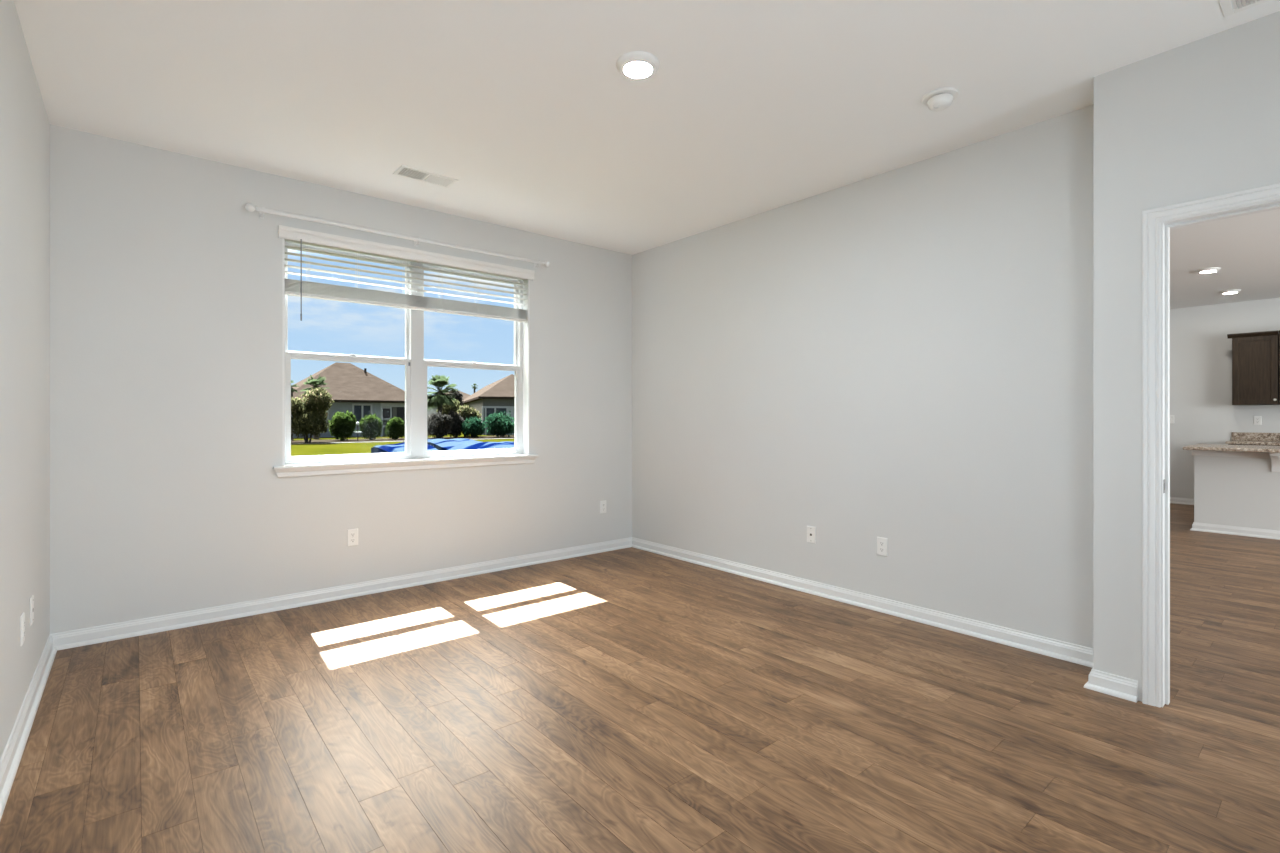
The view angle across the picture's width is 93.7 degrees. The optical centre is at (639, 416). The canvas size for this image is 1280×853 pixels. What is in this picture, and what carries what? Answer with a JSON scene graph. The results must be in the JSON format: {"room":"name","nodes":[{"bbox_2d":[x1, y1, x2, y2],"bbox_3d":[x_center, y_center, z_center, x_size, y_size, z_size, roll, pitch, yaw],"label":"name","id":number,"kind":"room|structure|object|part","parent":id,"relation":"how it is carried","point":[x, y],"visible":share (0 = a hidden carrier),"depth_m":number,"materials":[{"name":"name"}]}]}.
{"room":"empty bedroom","nodes":[
{"label":"empty bedroom","id":0,"kind":"room"},
{"bbox_2d":[0,0,49,758],"bbox_3d":[-1.230,-0.145,0.840,0.120,2.760,5.870,0,0,-40],"label":"wall","id":1,"kind":"structure","parent":0,"point":[24,122],"depth_m":2.35,"materials":[{"name":"paint"}]},
{"bbox_2d":[20,612,24,645],"bbox_3d":[-2.417,0.830,2.351,0.008,0.114,0.070,0,0,-40],"label":"wall outlet","id":2,"kind":"object","parent":1,"relation":"attached to","point":[22,618],"visible":1,"depth_m":2.33,"materials":[{"name":"white plastic"}]},
{"bbox_2d":[0,634,56,819],"bbox_3d":[-1.173,1.173,0.889,0.030,0.084,5.870,0,0,-40],"label":"baseboard","id":3,"kind":"structure","parent":1,"relation":"attached to","point":[10,759],"depth_m":2.28,"materials":[{"name":"paint"}]},
{"bbox_2d":[30,595,33,625],"bbox_3d":[-2.598,0.825,2.565,0.007,0.114,0.070,0,0,-40],"label":"cable jack","id":4,"kind":"object","parent":1,"relation":"attached to","point":[32,596],"visible":1,"depth_m":2.55,"materials":[{"name":"white plastic"}]},
{"bbox_2d":[50,124,631,633],"bbox_3d":[1.286,-0.145,6.905,11.780,2.760,0.170,0,0,-40],"label":"wall","id":5,"kind":"structure","parent":0,"point":[167,496],"depth_m":3.63,"materials":[{"name":"paint"}]},
{"bbox_2d":[51,537,631,650],"bbox_3d":[-1.565,1.173,4.375,3.920,0.084,0.030,0,0,-40],"label":"baseboard","id":6,"kind":"structure","parent":5,"relation":"attached to","point":[116,631],"depth_m":3.86,"materials":[{"name":"paint"}]},
{"bbox_2d":[347,528,357,546],"bbox_3d":[-1.947,0.817,4.067,0.070,0.114,0.008,0,0,-40],"label":"wall outlet","id":7,"kind":"object","parent":5,"relation":"attached to","point":[352,534],"visible":1,"depth_m":4.06,"materials":[{"name":"white plastic"}]},
{"bbox_2d":[245,203,549,267],"bbox_3d":[-1.581,-1.264,4.315,2.125,0.058,0.100,0,0,-40],"label":"curtain rod","id":8,"kind":"object","parent":5,"relation":"attached to","point":[249,207],"visible":1,"depth_m":4.10,"materials":[{"name":"paint"}]},
{"bbox_2d":[273,238,538,477],"bbox_3d":[-1.626,-0.401,4.429,1.890,1.568,0.219,0,0,-40],"label":"window","id":9,"kind":"structure","parent":5,"relation":"in","point":[416,456],"depth_m":4.43,"materials":[{"name":"paint"}]},
{"bbox_3d":[-2.030,-0.765,4.198,0.810,0.759,0.030,0,0,-40],"label":"sash","id":10,"kind":"part","parent":9,"relation":"part of","materials":[{"name":"white plastic"}]},
{"bbox_3d":[-2.006,-0.066,4.169,0.810,0.717,0.034,0,0,-40],"label":"sash","id":11,"kind":"part","parent":9,"relation":"part of","materials":[{"name":"white plastic"}]},
{"bbox_3d":[-1.599,0.320,4.397,1.890,0.019,0.136,0,0,-40],"label":"sill","id":12,"kind":"part","parent":9,"relation":"part of","materials":[{"name":"paint"}]},
{"bbox_2d":[278,225,534,321],"bbox_3d":[-1.593,-0.911,4.384,1.826,0.588,0.105,0,0,-40],"label":"window blind","id":13,"kind":"object","parent":9,"relation":"attached to","point":[299,288],"visible":0.96,"depth_m":4.29,"materials":[{"name":"grey plastic"}]},
{"bbox_3d":[-1.698,-0.963,4.327,0.022,0.348,0.057,0,0,-40],"label":"ladder cord","id":14,"kind":"part","parent":13,"relation":"part of","materials":[{"name":"white fabric"}]},
{"bbox_3d":[-1.610,-0.794,4.401,1.743,0.018,0.050,0,0,-40],"label":"rail","id":15,"kind":"part","parent":13,"relation":"part of","materials":[{"name":"white plastic"}]},
{"bbox_3d":[-1.496,-0.963,4.497,0.022,0.348,0.057,0,0,-40],"label":"ladder cord","id":16,"kind":"part","parent":13,"relation":"part of","materials":[{"name":"white fabric"}]},
{"bbox_3d":[-1.343,-0.765,4.776,0.810,0.759,0.030,0,0,-40],"label":"sash","id":17,"kind":"part","parent":9,"relation":"part of","materials":[{"name":"white plastic"}]},
{"bbox_3d":[-1.319,-0.066,4.747,0.810,0.717,0.034,0,0,-40],"label":"sash","id":18,"kind":"part","parent":9,"relation":"part of","materials":[{"name":"white plastic"}]},
{"bbox_2d":[600,500,605,513],"bbox_3d":[-0.332,0.814,5.426,0.070,0.114,0.008,0,0,-40],"label":"wall outlet","id":19,"kind":"object","parent":5,"relation":"attached to","point":[602,503],"visible":1,"depth_m":5.42,"materials":[{"name":"white plastic"}]},
{"bbox_2d":[0,503,1279,852],"bbox_3d":[4.061,1.245,3.529,11.640,0.060,8.570,0,0,-40],"label":"floor","id":20,"kind":"structure","parent":0,"point":[625,700],"depth_m":2.34,"materials":[{"name":"brown wood"}]},
{"bbox_2d":[1190,450,1279,539],"bbox_3d":[7.089,0.778,5.461,0.920,0.873,3.027,0,0,-40],"label":"breakfast bar","id":21,"kind":"object","parent":20,"relation":"on","point":[1236,492],"visible":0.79,"depth_m":6.18,"materials":[{"name":"paint"}]},
{"bbox_2d":[1183,444,1279,452],"bbox_3d":[7.050,0.326,5.441,1.045,0.032,3.047,0,0,-40],"label":"countertop","id":22,"kind":"structure","parent":21,"relation":"on","point":[1210,447],"depth_m":6.10,"materials":[{"name":"stone"}]},
{"bbox_3d":[6.948,0.377,5.335,0.138,0.070,3.015,0,0,-40],"label":"trim","id":23,"kind":"part","parent":21,"relation":"part of","materials":[{"name":"paint"}]},
{"bbox_3d":[6.940,1.173,5.335,0.150,0.084,3.027,0,0,-40],"label":"trim","id":24,"kind":"part","parent":21,"relation":"part of","materials":[{"name":"paint"}]},
{"bbox_2d":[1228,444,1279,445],"bbox_3d":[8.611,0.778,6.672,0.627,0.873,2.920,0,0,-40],"label":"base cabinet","id":25,"kind":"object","parent":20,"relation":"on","point":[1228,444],"visible":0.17,"depth_m":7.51,"materials":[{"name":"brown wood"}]},
{"bbox_2d":[1225,432,1279,444],"bbox_3d":[8.601,0.273,6.676,0.638,0.139,2.940,0,0,-40],"label":"countertop","id":26,"kind":"structure","parent":25,"relation":"on","point":[1247,438],"depth_m":7.74,"materials":[{"name":"stone"}]},
{"bbox_2d":[14,0,1279,308],"bbox_3d":[4.084,-1.585,3.581,11.780,0.120,8.860,0,0,-40],"label":"ceiling","id":27,"kind":"structure","parent":0,"point":[749,108],"depth_m":2.79,"materials":[{"name":"white paint"}]},
{"bbox_2d":[393,165,457,187],"bbox_3d":[-1.357,-1.519,3.805,0.356,0.011,0.170,0,0,-40],"label":"ceiling vent","id":28,"kind":"object","parent":27,"relation":"in","point":[403,171],"visible":1,"depth_m":3.80,"materials":[{"name":"white plastic"}]},
{"bbox_2d":[616,51,659,78],"bbox_3d":[-0.009,-1.510,2.593,0.188,0.028,0.188,0,0,-40],"label":"recessed light","id":29,"kind":"object","parent":27,"relation":"in","point":[634,64],"visible":1,"depth_m":2.56,"materials":[{"name":"white plastic"}]},
{"bbox_2d":[624,62,651,77],"bbox_3d":[-0.009,-1.500,2.593,0.120,0.007,0.120,0,0,-40],"label":"diffuser","id":30,"kind":"object","parent":29,"relation":"attached to","point":[631,69],"depth_m":2.59,"materials":[{"name":"white plastic"}]},
{"bbox_2d":[922,87,958,110],"bbox_3d":[1.425,-1.494,2.849,0.156,0.062,0.156,0,0,-40],"label":"smoke detector","id":31,"kind":"object","parent":27,"relation":"attached to","point":[939,99],"visible":1,"depth_m":2.81,"materials":[{"name":"white plastic"}]},
{"bbox_2d":[1196,267,1220,272],"bbox_3d":[5.868,-1.510,6.197,0.188,0.028,0.188,0,0,-40],"label":"recessed light","id":32,"kind":"object","parent":27,"relation":"in","point":[1211,269],"visible":1,"depth_m":6.15,"materials":[{"name":"white plastic"}]},
{"bbox_2d":[1219,289,1240,293],"bbox_3d":[7.143,-1.510,7.261,0.188,0.028,0.188,0,0,-40],"label":"recessed light","id":33,"kind":"object","parent":27,"relation":"in","point":[1234,290],"visible":1,"depth_m":7.22,"materials":[{"name":"white plastic"}]},
{"bbox_2d":[1219,0,1269,16],"bbox_3d":[2.187,-1.519,1.906,0.530,0.011,0.530,0,0,-40],"label":"ceiling vent","id":34,"kind":"object","parent":27,"relation":"in","point":[1229,7],"visible":1,"depth_m":2.21,"materials":[{"name":"white plastic"}]},
{"bbox_2d":[632,105,1093,648],"bbox_3d":[1.175,-0.145,4.256,0.120,2.760,3.741,0,0,-40],"label":"wall","id":35,"kind":"structure","parent":0,"point":[904,355],"depth_m":3.68,"materials":[{"name":"paint"}]},
{"bbox_2d":[807,526,815,543],"bbox_3d":[1.183,0.813,4.148,0.007,0.114,0.070,0,0,-40],"label":"cable jack","id":36,"kind":"object","parent":35,"relation":"attached to","point":[811,531],"visible":1,"depth_m":4.14,"materials":[{"name":"white plastic"}]},
{"bbox_2d":[632,537,1093,667],"bbox_3d":[1.079,1.173,4.254,0.030,0.084,3.621,0,0,-40],"label":"baseboard","id":37,"kind":"structure","parent":35,"relation":"attached to","point":[1082,655],"depth_m":3.66,"materials":[{"name":"paint"}]},
{"bbox_2d":[877,537,887,556],"bbox_3d":[1.515,0.811,3.753,0.008,0.114,0.070,0,0,-40],"label":"wall outlet","id":38,"kind":"object","parent":35,"relation":"attached to","point":[882,543],"visible":1,"depth_m":3.75,"materials":[{"name":"white plastic"}]},
{"bbox_2d":[1094,11,1279,700],"bbox_3d":[2.869,-0.145,1.924,0.291,2.760,2.249,0,0,-40],"label":"wall","id":39,"kind":"structure","parent":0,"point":[1198,119],"depth_m":2.58,"materials":[{"name":"paint"}]},
{"bbox_2d":[1084,667,1137,702],"bbox_3d":[2.163,1.173,2.717,0.291,0.084,0.186,0,0,-40],"label":"baseboard","id":40,"kind":"structure","parent":39,"relation":"attached to","point":[1099,681],"depth_m":2.62,"materials":[{"name":"paint"}]},
{"bbox_2d":[1142,183,1279,707],"bbox_3d":[2.476,0.170,2.263,0.162,2.091,0.877,0,0,-40],"label":"door frame","id":41,"kind":"structure","parent":39,"relation":"attached to","point":[1157,223],"depth_m":2.53,"materials":[{"name":"paint"}]},
{"bbox_2d":[1170,298,1279,498],"bbox_3d":[8.560,-0.145,7.315,0.120,2.760,8.570,0,0,-40],"label":"wall","id":42,"kind":"structure","parent":0,"point":[1201,406],"depth_m":8.20,"materials":[{"name":"paint"}]},
{"bbox_2d":[1170,415,1173,423],"bbox_3d":[7.496,0.035,8.471,0.020,0.114,0.070,0,0,-40],"label":"light switch","id":43,"kind":"object","parent":42,"relation":"attached to","point":[1171,416],"visible":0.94,"depth_m":8.47,"materials":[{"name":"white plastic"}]},
{"bbox_2d":[1170,497,1193,504],"bbox_3d":[6.813,1.173,9.275,0.030,0.084,3.320,0,0,-40],"label":"baseboard","id":44,"kind":"structure","parent":42,"relation":"attached to","point":[1175,500],"depth_m":8.38,"materials":[{"name":"paint"}]},
{"bbox_2d":[1227,330,1278,404],"bbox_3d":[7.894,-0.613,7.719,0.376,0.916,0.452,0,0,-40],"label":"upper cabinet","id":45,"kind":"object","parent":42,"relation":"attached to","point":[1255,355],"visible":1,"depth_m":7.61,"materials":[{"name":"brown wood"}]},
{"bbox_3d":[7.780,-1.046,7.623,0.078,0.050,0.452,0,0,-40],"label":"crown","id":46,"kind":"part","parent":45,"relation":"part of","materials":[{"name":"brown wood"}]},
{"bbox_2d":[1232,432,1279,440],"bbox_3d":[8.837,0.257,6.875,0.020,0.107,2.940,0,0,-40],"label":"backsplash","id":47,"kind":"structure","parent":42,"relation":"attached to","point":[1245,436],"depth_m":7.82,"materials":[{"name":"stone"}]},
{"bbox_2d":[1254,416,1261,424],"bbox_3d":[8.050,0.045,7.821,0.008,0.114,0.070,0,0,-40],"label":"wall outlet","id":48,"kind":"object","parent":42,"relation":"attached to","point":[1257,419],"visible":1,"depth_m":7.82,"materials":[{"name":"white plastic"}]},
{"bbox_2d":[1279,330,1279,404],"bbox_3d":[8.233,-0.613,7.316,0.376,0.916,0.592,0,0,-40],"label":"upper cabinet","id":49,"kind":"object","parent":42,"relation":"attached to","point":[1279,330],"visible":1,"depth_m":7.44,"materials":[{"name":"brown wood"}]},
{"label":"outside","id":50,"kind":"structure","parent":0,"visible":0},
{"bbox_2d":[291,433,513,455],"bbox_3d":[-62.223,1.665,120.525,180.000,0.300,255.440,0,0,-40],"label":"ground","id":51,"kind":"structure","parent":50,"point":[336,448],"depth_m":29.81,"materials":[{"name":"green plant"}]},
{"bbox_2d":[291,380,299,439],"bbox_3d":[-22.294,-0.443,38.336,0.934,3.915,0.883,0,0,34],"label":"palm tree","id":52,"kind":"object","parent":51,"relation":"on","point":[292,386],"visible":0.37,"depth_m":38.22,"materials":[{"name":"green plant"}]},
{"bbox_2d":[301,375,329,438],"bbox_3d":[-22.451,-0.717,41.365,2.054,4.464,1.887,0,0,-4],"label":"palm tree","id":53,"kind":"object","parent":51,"relation":"on","point":[320,381],"visible":0.5,"depth_m":41.22,"materials":[{"name":"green plant"}]},
{"bbox_2d":[293,362,404,437],"bbox_3d":[-24.203,-1.455,48.902,10.060,5.940,9.000,0,0,-40],"label":"house","id":54,"kind":"structure","parent":51,"relation":"on","point":[354,389],"depth_m":46.81,"materials":[{"name":"brown"}]},
{"bbox_3d":[-21.308,-0.207,46.033,1.321,1.488,0.020,0,0,-40],"label":"pane","id":55,"kind":"part","parent":54,"relation":"part of","materials":[{"name":"grey glass"}]},
{"bbox_3d":[-19.179,0.200,47.883,2.964,2.630,0.130,0,0,-40],"label":"porch frame","id":56,"kind":"part","parent":54,"relation":"part of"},
{"bbox_2d":[291,438,513,444],"bbox_3d":[2.439,1.510,51.458,150.000,0.050,0.600,0,0,-40],"label":"garden path","id":57,"kind":"structure","parent":51,"relation":"on","point":[496,438],"depth_m":35.39,"materials":[{"name":"beige concrete"}]},
{"bbox_2d":[291,435,513,443],"bbox_3d":[0.652,1.500,53.581,150.000,0.070,4.850,0,0,-40],"label":"mulch bed","id":58,"kind":"object","parent":51,"relation":"on","point":[511,436],"depth_m":39.07,"materials":[{"name":"brown soil"}]},
{"bbox_2d":[291,387,333,441],"bbox_3d":[-19.163,-0.111,34.675,2.635,3.274,2.443,0,0,-33],"label":"flowering tree","id":59,"kind":"object","parent":58,"relation":"on","point":[308,413],"visible":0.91,"depth_m":34.18,"materials":[{"name":"green plant"}]},
{"bbox_2d":[328,410,355,440],"bbox_3d":[-18.545,0.584,37.477,1.624,2.047,1.559,0,0,-40],"label":"round shrub","id":60,"kind":"object","parent":58,"relation":"on","point":[342,425],"visible":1,"depth_m":37.08,"materials":[{"name":"green plant"}]},
{"bbox_2d":[354,422,360,440],"bbox_3d":[-17.308,0.885,36.799,0.440,1.160,0.440,0,0,-40],"label":"ornament","id":61,"kind":"object","parent":58,"relation":"on","point":[357,423],"visible":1,"depth_m":36.77,"materials":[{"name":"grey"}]},
{"bbox_2d":[358,414,382,439],"bbox_3d":[-17.305,0.625,38.536,1.442,1.846,1.511,0,0,6],"label":"round shrub","id":62,"kind":"object","parent":58,"relation":"on","point":[370,426],"visible":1,"depth_m":38.12,"materials":[{"name":"green plant"}]},
{"bbox_2d":[385,417,404,438],"bbox_3d":[-16.011,0.741,39.514,1.388,1.594,1.362,0,0,-40],"label":"round shrub","id":63,"kind":"object","parent":58,"relation":"on","point":[395,426],"visible":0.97,"depth_m":39.15,"materials":[{"name":"green plant"}]},
{"bbox_2d":[427,411,453,438],"bbox_3d":[-13.696,0.566,40.709,2.076,2.038,1.935,0,0,-40],"label":"shrub","id":64,"kind":"object","parent":58,"relation":"on","point":[439,425],"visible":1,"depth_m":40.32,"materials":[{"name":"grey plant"}]},
{"bbox_2d":[427,375,459,437],"bbox_3d":[-14.333,-0.778,42.978,2.728,4.586,2.845,0,0,-40],"label":"palm tree","id":65,"kind":"object","parent":58,"relation":"on","point":[439,398],"visible":0.92,"depth_m":42.60,"materials":[{"name":"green plant"}]},
{"bbox_2d":[448,409,464,436],"bbox_3d":[-13.245,0.488,43.216,1.484,2.160,1.377,0,0,-40],"label":"round shrub","id":66,"kind":"object","parent":58,"relation":"on","point":[457,425],"visible":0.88,"depth_m":42.93,"materials":[{"name":"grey plant"}]},
{"bbox_2d":[456,404,481,436],"bbox_3d":[-13.012,0.275,45.029,2.382,2.501,2.172,0,0,-40],"label":"flowering tree","id":67,"kind":"object","parent":58,"relation":"on","point":[465,412],"visible":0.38,"depth_m":44.47,"materials":[{"name":"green plant"}]},
{"bbox_2d":[461,416,485,437],"bbox_3d":[-11.755,0.736,42.588,1.749,1.670,1.844,0,0,-40],"label":"shrub","id":68,"kind":"object","parent":58,"relation":"on","point":[473,427],"visible":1,"depth_m":42.21,"materials":[{"name":"green plant"}]},
{"bbox_2d":[484,410,513,436],"bbox_3d":[-10.195,0.521,43.971,2.697,2.122,2.791,0,0,25],"label":"shrub","id":69,"kind":"object","parent":58,"relation":"on","point":[498,425],"visible":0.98,"depth_m":43.17,"materials":[{"name":"green plant"}]},
{"bbox_2d":[371,442,438,452],"bbox_3d":[-2.970,0.930,7.695,0.567,1.190,1.260,0,0,-40],"label":"tarp","id":70,"kind":"object","parent":51,"relation":"on","point":[400,447],"visible":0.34,"depth_m":7.66,"materials":[{"name":"blue plastic"}]},
{"bbox_2d":[436,399,460,414],"bbox_3d":[-17.093,-0.106,53.559,2.203,3.242,1.828,0,0,-16],"label":"tree","id":71,"kind":"object","parent":51,"relation":"on","point":[446,408],"visible":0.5,"depth_m":53.21,"materials":[{"name":"green plant"}]},
{"bbox_2d":[427,391,469,416],"bbox_3d":[-29.800,-1.485,96.473,10.000,6.000,10.000,0,0,-40],"label":"house","id":72,"kind":"structure","parent":51,"relation":"on","point":[429,411],"depth_m":93.10,"materials":[{"name":"brown"}]},
{"bbox_2d":[427,438,480,450],"bbox_3d":[-2.621,0.932,9.296,1.055,1.186,1.660,0,0,-40],"label":"tarp","id":73,"kind":"object","parent":51,"relation":"on","point":[440,444],"visible":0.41,"depth_m":9.12,"materials":[{"name":"blue plastic"}]},
{"bbox_2d":[450,388,463,406],"bbox_3d":[-19.812,-0.783,64.269,1.945,4.597,2.149,0,0,1],"label":"tree","id":74,"kind":"object","parent":51,"relation":"on","point":[458,395],"visible":0.26,"depth_m":63.93,"materials":[{"name":"grey plant"}]},
{"bbox_2d":[446,441,513,450],"bbox_3d":[-1.665,0.924,7.748,1.238,1.201,1.260,0,0,-40],"label":"tarp","id":75,"kind":"object","parent":51,"relation":"on","point":[505,444],"visible":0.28,"depth_m":7.70,"materials":[{"name":"blue plastic"}]},
{"bbox_2d":[462,374,513,434],"bbox_3d":[-15.460,-1.185,64.750,6.500,5.399,29.000,0,0,-20],"label":"house","id":76,"kind":"structure","parent":51,"relation":"on","point":[498,395],"depth_m":51.28,"materials":[{"name":"brown"}]},
{"bbox_3d":[-12.754,0.004,50.695,0.880,1.522,0.040,0,0,-20],"label":"pane","id":77,"kind":"part","parent":76,"relation":"part of","materials":[{"name":"grey glass"}]},
{"bbox_3d":[-10.558,0.299,51.476,5.820,2.432,0.140,0,0,-20],"label":"porch frame","id":78,"kind":"part","parent":76,"relation":"part of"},
{"bbox_3d":[-11.807,0.004,51.046,0.860,1.522,0.040,0,0,-20],"label":"pane","id":79,"kind":"part","parent":76,"relation":"part of","materials":[{"name":"grey glass"}]}
]}

